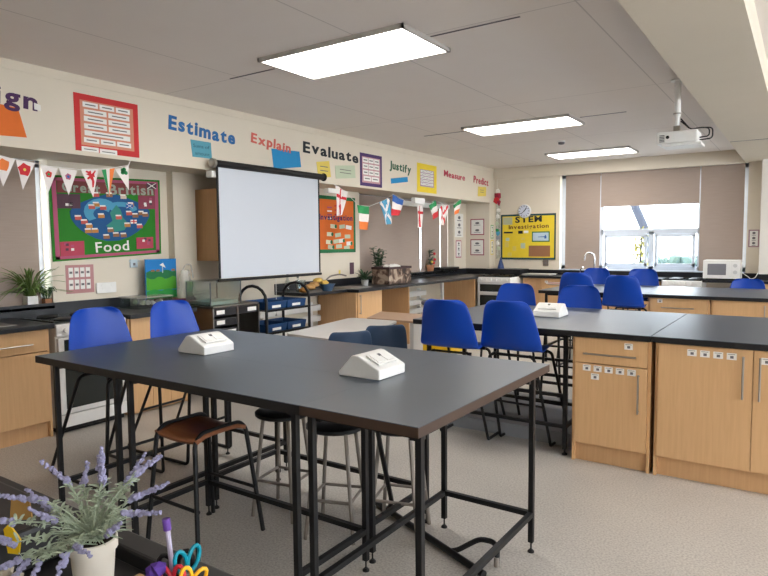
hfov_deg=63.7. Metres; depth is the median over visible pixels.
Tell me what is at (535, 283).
panel
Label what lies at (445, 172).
lettering
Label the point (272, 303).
tray
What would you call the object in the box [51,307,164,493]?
high chair
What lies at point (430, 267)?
potted plant
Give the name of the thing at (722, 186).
roller blind
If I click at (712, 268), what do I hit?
microwave
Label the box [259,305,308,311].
shelf
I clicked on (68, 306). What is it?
trim
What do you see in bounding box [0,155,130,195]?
bunting
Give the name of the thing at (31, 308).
trim
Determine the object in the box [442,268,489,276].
countertop
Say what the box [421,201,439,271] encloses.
roller blind
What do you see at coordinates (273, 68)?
trim
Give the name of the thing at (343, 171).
card
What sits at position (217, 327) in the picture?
tray
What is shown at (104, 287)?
wall socket
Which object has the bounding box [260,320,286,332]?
tray
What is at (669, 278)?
cooktop
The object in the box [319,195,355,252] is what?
display board
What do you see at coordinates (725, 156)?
trim
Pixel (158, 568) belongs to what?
ribbon
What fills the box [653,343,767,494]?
base unit
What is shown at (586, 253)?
tap
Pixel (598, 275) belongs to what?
high chair
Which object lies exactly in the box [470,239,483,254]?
poster
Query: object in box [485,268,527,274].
trim
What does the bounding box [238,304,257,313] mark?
tray
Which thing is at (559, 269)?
trim
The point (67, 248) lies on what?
photo
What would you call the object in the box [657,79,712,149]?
projector
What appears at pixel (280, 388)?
work table
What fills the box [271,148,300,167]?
card
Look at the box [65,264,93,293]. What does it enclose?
poster
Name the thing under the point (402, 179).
card
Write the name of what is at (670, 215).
building
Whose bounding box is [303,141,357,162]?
lettering
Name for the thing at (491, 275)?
cooktop
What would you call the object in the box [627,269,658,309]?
high chair
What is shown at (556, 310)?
pod
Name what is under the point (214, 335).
socket
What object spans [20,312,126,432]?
range
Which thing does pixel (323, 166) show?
card
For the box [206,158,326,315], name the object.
projection screen
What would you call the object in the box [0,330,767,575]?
floor
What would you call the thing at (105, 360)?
work table
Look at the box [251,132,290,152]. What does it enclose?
lettering
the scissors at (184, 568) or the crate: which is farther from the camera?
the crate
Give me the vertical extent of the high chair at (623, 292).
1.116 m
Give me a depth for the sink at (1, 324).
4.70 m
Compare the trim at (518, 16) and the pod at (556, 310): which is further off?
the pod at (556, 310)
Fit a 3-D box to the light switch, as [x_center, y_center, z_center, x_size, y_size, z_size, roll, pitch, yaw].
[-2.474,-0.243,6.113,0.024,0.080,0.112,2,5,34]
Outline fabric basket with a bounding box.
[371,266,411,284]
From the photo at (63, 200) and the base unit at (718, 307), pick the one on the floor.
the base unit at (718, 307)
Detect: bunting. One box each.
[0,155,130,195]
[334,184,460,229]
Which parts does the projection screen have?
wall plate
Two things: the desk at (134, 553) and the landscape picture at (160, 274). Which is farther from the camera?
the landscape picture at (160, 274)
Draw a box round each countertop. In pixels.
[0,306,54,334]
[117,304,196,318]
[274,281,346,296]
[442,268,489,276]
[519,269,668,280]
[644,286,767,301]
[651,314,767,350]
[669,272,767,283]
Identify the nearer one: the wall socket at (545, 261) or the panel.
the panel
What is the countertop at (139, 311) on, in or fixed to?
on the base unit at (139, 328)
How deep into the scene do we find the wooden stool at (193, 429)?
3.10 m
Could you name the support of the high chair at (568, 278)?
on the floor
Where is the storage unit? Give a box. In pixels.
[190,301,259,395]
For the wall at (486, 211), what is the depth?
11.92 m
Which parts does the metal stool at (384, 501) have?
leg, leg, seat, leg, leg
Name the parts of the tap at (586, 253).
spout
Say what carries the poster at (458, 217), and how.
attached to the wall at (129, 281)
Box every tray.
[197,306,236,316]
[214,316,236,326]
[214,326,236,330]
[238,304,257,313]
[246,299,286,309]
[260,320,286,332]
[267,297,305,307]
[268,317,305,329]
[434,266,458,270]
[523,273,555,275]
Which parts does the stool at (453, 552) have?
leg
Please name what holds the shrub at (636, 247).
on the ground
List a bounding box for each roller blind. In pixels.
[0,159,41,306]
[359,194,419,275]
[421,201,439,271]
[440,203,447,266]
[565,173,600,268]
[601,166,700,206]
[698,163,745,270]
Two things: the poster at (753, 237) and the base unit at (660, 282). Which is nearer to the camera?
the poster at (753, 237)
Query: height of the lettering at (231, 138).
0.178 m
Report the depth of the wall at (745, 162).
10.30 m
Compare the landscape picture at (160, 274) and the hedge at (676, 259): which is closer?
the landscape picture at (160, 274)
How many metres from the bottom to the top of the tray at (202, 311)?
0.075 m
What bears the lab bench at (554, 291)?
on the floor
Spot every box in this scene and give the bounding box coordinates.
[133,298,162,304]
[154,297,185,301]
[324,188,338,193]
[411,198,424,203]
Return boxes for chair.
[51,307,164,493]
[128,300,231,464]
[328,330,371,344]
[366,324,406,348]
[421,299,505,439]
[480,283,537,394]
[481,300,562,446]
[539,285,601,397]
[556,272,593,366]
[571,268,609,346]
[602,275,646,310]
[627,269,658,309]
[730,279,765,288]
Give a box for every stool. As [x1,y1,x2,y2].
[146,412,264,560]
[251,408,307,523]
[304,421,361,544]
[375,431,499,575]
[375,433,430,530]
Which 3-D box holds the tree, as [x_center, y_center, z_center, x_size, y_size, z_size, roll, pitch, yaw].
[6.120,-2.759,16.468,2.633,7.034,0.539,3,5,37]
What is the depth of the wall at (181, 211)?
6.48 m
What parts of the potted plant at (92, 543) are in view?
stem, stem, stem, stem, stem, stem, stem, stem, pot, stem, stem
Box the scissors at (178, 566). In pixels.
[162,564,186,575]
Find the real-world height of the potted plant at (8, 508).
0.154 m
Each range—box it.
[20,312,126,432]
[477,274,522,305]
[662,277,706,286]
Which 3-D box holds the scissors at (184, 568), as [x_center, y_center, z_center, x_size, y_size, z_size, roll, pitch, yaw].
[-0.298,0.484,0.943,0.065,0.126,0.006,-3,5,-34]
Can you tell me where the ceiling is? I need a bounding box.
[0,0,767,168]
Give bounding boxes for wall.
[0,67,494,203]
[39,160,465,325]
[166,172,197,300]
[466,203,494,305]
[494,161,762,287]
[563,162,748,175]
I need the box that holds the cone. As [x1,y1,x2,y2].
[497,257,503,268]
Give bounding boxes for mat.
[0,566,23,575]
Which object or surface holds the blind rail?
attached to the wall at (50, 131)
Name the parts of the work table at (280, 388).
leg, rail, leg, rail, rail, leg, rail, leg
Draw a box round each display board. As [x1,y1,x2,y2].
[48,175,160,261]
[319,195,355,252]
[501,213,555,259]
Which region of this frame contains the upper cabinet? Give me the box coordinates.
[195,188,217,260]
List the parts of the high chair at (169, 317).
leg frame, leg frame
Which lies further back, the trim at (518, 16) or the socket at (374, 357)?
the trim at (518, 16)
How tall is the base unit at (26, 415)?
0.862 m
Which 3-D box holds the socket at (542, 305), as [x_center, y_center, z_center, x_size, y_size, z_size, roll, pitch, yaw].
[1.297,0.141,5.005,0.056,0.029,0.056,2,5,34]
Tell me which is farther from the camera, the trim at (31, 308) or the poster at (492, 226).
the poster at (492, 226)
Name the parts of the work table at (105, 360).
leg, leg, rail, rail, leg, rail, leg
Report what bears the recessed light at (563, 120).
in the ceiling
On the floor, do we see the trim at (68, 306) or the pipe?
the pipe
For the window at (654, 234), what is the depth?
10.53 m
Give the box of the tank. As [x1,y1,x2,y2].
[185,280,241,306]
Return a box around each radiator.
[259,302,320,335]
[409,288,426,313]
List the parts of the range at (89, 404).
burner, burner, grill glass, control panel, oven door, door glass, drawer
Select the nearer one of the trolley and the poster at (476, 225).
the trolley
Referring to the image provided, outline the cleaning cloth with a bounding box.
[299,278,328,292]
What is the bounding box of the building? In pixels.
[604,203,698,262]
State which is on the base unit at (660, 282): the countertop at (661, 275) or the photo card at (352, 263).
the countertop at (661, 275)
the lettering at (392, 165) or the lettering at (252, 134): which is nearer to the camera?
the lettering at (252, 134)
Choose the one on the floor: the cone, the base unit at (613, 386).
the base unit at (613, 386)
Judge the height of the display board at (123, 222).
0.800 m
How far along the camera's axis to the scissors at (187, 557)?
0.97 m
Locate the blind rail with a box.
[403,200,449,208]
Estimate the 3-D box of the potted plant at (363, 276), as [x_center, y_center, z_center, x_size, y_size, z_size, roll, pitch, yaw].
[-0.261,-0.148,8.695,0.269,0.240,0.264,0,4,3]
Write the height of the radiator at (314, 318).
0.720 m
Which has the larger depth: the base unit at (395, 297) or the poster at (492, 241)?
the poster at (492, 241)
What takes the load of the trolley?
on the floor
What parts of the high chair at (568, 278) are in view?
leg frame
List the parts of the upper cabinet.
door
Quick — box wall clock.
[518,204,530,217]
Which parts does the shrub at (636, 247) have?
stem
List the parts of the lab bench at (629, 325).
rail, rail, rail, rail, rail, rail, leg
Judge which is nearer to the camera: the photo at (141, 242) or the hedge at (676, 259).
the photo at (141, 242)
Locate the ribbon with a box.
[145,561,165,575]
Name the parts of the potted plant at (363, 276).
pot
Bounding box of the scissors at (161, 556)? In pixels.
[157,548,194,575]
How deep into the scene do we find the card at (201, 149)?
6.14 m
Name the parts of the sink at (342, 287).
bowl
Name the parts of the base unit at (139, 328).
door, door, door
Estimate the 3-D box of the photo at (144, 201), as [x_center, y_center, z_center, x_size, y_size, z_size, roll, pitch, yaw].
[-2.382,-0.861,6.207,0.004,0.143,0.192,2,5,34]
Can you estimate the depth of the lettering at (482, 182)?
11.42 m
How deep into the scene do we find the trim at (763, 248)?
9.26 m
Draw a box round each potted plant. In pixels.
[0,267,72,304]
[0,446,169,575]
[0,481,72,572]
[39,286,56,303]
[356,269,373,285]
[369,246,386,266]
[426,249,435,270]
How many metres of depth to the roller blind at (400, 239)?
10.14 m
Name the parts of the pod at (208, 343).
socket plate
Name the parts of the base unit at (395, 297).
panel, panel, panel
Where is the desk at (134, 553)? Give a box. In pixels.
[0,476,233,575]
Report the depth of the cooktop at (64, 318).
5.08 m
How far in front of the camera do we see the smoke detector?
8.59 m
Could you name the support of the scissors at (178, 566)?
in the pot
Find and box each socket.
[96,282,115,293]
[200,334,213,340]
[212,333,223,338]
[369,353,385,361]
[379,351,393,359]
[540,303,548,307]
[543,259,548,265]
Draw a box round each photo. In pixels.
[57,194,80,207]
[60,241,84,255]
[136,237,152,248]
[138,195,154,208]
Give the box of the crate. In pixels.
[423,344,461,352]
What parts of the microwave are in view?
door, control panel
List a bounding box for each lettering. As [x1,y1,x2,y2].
[0,87,37,110]
[168,115,234,143]
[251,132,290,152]
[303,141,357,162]
[390,161,410,175]
[444,170,464,180]
[474,176,487,185]
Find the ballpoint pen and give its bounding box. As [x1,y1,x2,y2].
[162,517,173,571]
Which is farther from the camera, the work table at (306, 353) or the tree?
the tree
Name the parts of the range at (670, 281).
control panel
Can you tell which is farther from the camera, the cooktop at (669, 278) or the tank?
the cooktop at (669, 278)
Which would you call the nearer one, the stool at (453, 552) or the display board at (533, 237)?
the stool at (453, 552)
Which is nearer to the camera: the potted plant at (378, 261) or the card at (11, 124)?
the card at (11, 124)
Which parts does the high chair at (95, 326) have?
leg frame, leg frame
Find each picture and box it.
[144,258,176,299]
[146,183,156,188]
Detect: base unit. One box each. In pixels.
[0,329,52,448]
[124,317,187,414]
[316,270,477,343]
[357,290,381,318]
[541,278,560,302]
[571,336,655,473]
[601,281,661,310]
[648,298,710,314]
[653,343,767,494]
[711,300,767,317]
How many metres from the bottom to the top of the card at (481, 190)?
0.190 m
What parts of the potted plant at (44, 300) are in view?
pot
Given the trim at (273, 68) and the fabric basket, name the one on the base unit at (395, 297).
the fabric basket
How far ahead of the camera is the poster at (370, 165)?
8.53 m
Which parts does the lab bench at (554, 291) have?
leg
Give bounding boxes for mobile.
[493,179,500,254]
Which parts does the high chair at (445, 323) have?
leg frame, leg frame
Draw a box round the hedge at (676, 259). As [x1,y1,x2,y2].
[641,254,696,266]
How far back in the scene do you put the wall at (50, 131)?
6.03 m
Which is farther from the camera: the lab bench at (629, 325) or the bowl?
the bowl
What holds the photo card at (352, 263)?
attached to the wall at (129, 281)
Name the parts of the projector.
plate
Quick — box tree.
[630,206,657,262]
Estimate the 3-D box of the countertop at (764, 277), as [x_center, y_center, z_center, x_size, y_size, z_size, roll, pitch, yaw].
[5.573,-0.145,9.319,2.470,0.123,0.650,2,5,34]
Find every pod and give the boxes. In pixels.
[178,331,233,354]
[339,349,404,379]
[533,302,567,317]
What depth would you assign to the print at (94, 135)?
5.31 m
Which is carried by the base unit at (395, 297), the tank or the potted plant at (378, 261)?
the potted plant at (378, 261)
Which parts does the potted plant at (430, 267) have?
pot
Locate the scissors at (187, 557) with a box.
[173,543,201,575]
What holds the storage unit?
on the floor
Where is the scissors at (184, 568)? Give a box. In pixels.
[179,566,207,575]
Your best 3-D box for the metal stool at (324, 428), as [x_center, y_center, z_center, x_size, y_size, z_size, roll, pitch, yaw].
[-0.247,0.980,3.219,0.310,0.585,0.310,1,4,14]
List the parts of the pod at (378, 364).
socket plate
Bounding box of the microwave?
[703,259,757,278]
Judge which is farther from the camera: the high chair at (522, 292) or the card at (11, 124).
the high chair at (522, 292)
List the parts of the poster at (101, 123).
word strip, word strip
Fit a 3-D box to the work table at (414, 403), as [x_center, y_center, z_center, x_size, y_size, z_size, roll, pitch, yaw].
[0.259,0.856,2.748,0.529,0.890,1.270,2,5,34]
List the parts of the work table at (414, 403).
leg, rail, leg, rail, leg, rail, rail, leg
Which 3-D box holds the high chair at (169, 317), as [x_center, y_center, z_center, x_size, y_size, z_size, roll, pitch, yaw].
[-1.470,0.642,4.481,0.722,1.094,0.469,2,5,31]
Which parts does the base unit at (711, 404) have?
handle, door, handle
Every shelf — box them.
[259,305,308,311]
[260,326,309,333]
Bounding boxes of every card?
[0,104,26,137]
[34,103,40,110]
[190,139,211,158]
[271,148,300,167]
[316,161,330,176]
[335,165,355,178]
[350,262,353,273]
[391,177,407,183]
[478,186,485,195]
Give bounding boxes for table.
[35,329,291,528]
[116,355,374,575]
[210,337,454,563]
[287,318,396,339]
[299,354,549,575]
[367,311,422,349]
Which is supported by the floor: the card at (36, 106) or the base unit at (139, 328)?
the base unit at (139, 328)
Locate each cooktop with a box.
[20,313,71,323]
[479,274,519,277]
[663,277,703,280]
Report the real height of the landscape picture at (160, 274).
0.396 m
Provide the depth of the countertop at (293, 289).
7.81 m
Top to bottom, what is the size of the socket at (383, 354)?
0.029 m
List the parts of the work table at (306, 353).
leg, rail, leg, rail, leg, rail, leg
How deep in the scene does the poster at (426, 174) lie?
9.79 m
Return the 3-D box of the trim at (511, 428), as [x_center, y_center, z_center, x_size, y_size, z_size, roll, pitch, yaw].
[1.363,1.071,5.112,1.820,0.100,0.980,2,5,34]
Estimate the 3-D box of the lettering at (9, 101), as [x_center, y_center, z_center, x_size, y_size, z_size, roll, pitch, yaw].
[-2.916,-1.431,4.518,0.004,0.211,0.748,2,5,34]
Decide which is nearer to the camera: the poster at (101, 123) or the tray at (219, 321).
the poster at (101, 123)
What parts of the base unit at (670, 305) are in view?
handle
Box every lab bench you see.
[413,304,686,455]
[538,284,666,361]
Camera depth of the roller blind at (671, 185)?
10.39 m
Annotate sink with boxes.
[0,323,15,326]
[334,286,370,288]
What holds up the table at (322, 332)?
on the floor
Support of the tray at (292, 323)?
on the trolley
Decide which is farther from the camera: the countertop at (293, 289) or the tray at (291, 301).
the countertop at (293, 289)
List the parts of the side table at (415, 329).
panel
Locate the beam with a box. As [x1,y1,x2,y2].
[618,0,767,161]
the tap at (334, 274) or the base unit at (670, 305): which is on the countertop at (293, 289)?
the tap at (334, 274)
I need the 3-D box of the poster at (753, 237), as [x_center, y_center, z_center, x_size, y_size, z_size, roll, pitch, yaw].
[5.719,-0.767,9.562,0.145,0.270,0.005,2,5,34]
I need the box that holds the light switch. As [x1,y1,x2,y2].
[129,259,138,267]
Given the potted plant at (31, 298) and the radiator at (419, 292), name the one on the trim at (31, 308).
the potted plant at (31, 298)
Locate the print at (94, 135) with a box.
[92,133,122,138]
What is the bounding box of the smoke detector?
[557,140,564,144]
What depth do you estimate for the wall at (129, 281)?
6.43 m
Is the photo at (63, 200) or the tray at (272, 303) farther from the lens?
the tray at (272, 303)
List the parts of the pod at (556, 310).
socket plate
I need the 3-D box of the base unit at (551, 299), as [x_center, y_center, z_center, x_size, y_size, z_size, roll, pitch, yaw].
[3.178,0.249,10.971,0.620,0.862,0.635,2,5,34]
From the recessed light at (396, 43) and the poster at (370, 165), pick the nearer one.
the recessed light at (396, 43)
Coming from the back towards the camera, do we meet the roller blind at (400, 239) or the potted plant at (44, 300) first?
the roller blind at (400, 239)
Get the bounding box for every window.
[13,158,44,302]
[561,163,748,271]
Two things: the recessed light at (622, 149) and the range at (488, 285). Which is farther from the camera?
the range at (488, 285)
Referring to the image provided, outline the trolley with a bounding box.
[238,281,310,335]
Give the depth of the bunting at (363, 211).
8.87 m
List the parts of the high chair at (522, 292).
leg frame, leg frame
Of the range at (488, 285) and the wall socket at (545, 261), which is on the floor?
the range at (488, 285)
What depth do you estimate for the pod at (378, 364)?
2.82 m
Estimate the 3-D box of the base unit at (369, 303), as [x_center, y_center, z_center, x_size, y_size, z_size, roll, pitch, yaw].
[-0.426,0.455,8.543,0.655,0.862,0.600,2,5,34]
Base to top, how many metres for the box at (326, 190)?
0.060 m
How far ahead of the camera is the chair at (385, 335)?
5.21 m
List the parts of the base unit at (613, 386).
handle, door, drawer, handle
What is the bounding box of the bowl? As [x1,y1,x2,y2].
[320,283,334,290]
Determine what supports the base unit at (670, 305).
on the floor
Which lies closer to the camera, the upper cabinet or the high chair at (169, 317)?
the high chair at (169, 317)
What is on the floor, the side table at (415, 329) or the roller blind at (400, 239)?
the side table at (415, 329)
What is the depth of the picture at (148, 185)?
6.24 m
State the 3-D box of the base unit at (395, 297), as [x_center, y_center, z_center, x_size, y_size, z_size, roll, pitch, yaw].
[0.373,0.296,9.696,0.740,0.998,3.562,2,5,34]
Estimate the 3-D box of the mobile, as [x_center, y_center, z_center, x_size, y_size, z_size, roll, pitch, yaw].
[2.147,-1.308,11.754,0.158,1.510,0.049,2,5,34]
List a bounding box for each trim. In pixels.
[0,57,493,172]
[0,305,54,312]
[11,296,129,318]
[230,68,274,78]
[430,16,519,36]
[448,392,571,446]
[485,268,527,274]
[493,150,744,179]
[559,269,744,272]
[759,159,767,273]
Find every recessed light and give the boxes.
[258,23,450,79]
[461,114,584,135]
[545,146,638,158]
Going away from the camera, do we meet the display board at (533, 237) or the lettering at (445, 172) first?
the lettering at (445, 172)
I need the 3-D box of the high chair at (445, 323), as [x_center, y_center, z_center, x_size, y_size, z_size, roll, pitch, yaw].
[0.618,0.605,4.758,0.469,1.094,0.756,2,5,33]
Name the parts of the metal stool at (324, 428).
leg, leg, seat, leg, leg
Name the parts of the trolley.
frame, frame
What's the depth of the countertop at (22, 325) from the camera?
4.78 m
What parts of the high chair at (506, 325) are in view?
leg frame, leg frame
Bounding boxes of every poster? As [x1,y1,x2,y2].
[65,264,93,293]
[73,92,138,157]
[360,152,381,187]
[417,163,436,193]
[455,214,462,236]
[456,240,460,257]
[470,219,483,234]
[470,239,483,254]
[491,225,493,238]
[491,240,493,254]
[748,230,759,246]
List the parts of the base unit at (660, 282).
door, door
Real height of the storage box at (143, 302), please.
0.110 m
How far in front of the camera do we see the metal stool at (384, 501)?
3.13 m
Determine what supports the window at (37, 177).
in the wall at (129, 281)
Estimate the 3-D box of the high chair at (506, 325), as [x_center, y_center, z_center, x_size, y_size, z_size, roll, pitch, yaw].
[1.054,0.612,4.606,0.469,1.094,0.756,3,5,36]
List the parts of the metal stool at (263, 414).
leg, leg, seat, leg, leg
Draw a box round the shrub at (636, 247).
[628,226,660,265]
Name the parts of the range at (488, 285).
handle, door glass, oven door, grill glass, control panel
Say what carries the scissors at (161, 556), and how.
in the pot
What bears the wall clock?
attached to the wall at (542, 194)
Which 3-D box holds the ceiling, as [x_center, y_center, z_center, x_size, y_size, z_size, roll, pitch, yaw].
[1.829,-1.741,3.742,10.500,0.100,14.450,2,5,34]
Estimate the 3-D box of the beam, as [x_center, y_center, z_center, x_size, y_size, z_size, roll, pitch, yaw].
[1.820,-1.579,3.578,0.520,0.200,14.150,2,5,34]
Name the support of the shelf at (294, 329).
attached to the trolley
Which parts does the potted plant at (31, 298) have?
pot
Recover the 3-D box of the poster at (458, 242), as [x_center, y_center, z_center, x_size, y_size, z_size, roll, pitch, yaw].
[1.430,-0.747,11.841,0.005,0.330,0.220,2,5,34]
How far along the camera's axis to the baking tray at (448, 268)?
11.34 m
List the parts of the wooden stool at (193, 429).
leg frame, seat, leg frame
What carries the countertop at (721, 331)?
on the base unit at (711, 404)
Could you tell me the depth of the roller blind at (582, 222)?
11.07 m
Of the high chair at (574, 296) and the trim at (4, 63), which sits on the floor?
the high chair at (574, 296)
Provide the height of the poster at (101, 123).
0.475 m
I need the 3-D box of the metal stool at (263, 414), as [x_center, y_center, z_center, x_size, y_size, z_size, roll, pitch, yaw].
[-0.561,0.965,3.469,0.310,0.585,0.310,1,5,23]
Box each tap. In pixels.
[326,274,346,279]
[580,252,606,272]
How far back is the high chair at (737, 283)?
7.92 m
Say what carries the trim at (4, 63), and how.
attached to the wall at (50, 131)
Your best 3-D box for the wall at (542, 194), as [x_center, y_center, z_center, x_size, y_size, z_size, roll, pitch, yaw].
[5.825,-0.602,9.687,10.500,2.700,0.300,2,5,34]
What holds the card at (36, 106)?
attached to the wall at (50, 131)
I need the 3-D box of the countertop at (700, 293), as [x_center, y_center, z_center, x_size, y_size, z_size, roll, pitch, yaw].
[4.464,0.087,6.836,2.697,0.038,1.420,2,5,34]
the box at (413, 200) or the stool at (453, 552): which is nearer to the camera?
the stool at (453, 552)
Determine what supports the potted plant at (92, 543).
on the desk at (134, 553)
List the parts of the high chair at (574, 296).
leg frame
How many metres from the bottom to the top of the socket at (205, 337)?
0.029 m
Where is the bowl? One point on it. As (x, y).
(325, 287)
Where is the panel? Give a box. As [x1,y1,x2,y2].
[523,278,540,305]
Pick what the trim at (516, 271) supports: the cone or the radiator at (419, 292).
the cone
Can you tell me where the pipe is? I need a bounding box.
[440,283,443,299]
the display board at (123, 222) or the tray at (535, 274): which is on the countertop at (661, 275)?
the tray at (535, 274)
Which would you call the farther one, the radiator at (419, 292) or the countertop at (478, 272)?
the countertop at (478, 272)
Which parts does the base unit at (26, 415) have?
handle, drawer, door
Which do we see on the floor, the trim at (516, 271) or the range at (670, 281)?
the range at (670, 281)
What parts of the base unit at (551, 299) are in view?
door, drawer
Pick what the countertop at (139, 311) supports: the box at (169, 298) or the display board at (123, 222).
the box at (169, 298)
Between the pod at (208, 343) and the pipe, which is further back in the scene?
the pipe
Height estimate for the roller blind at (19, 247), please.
1.265 m

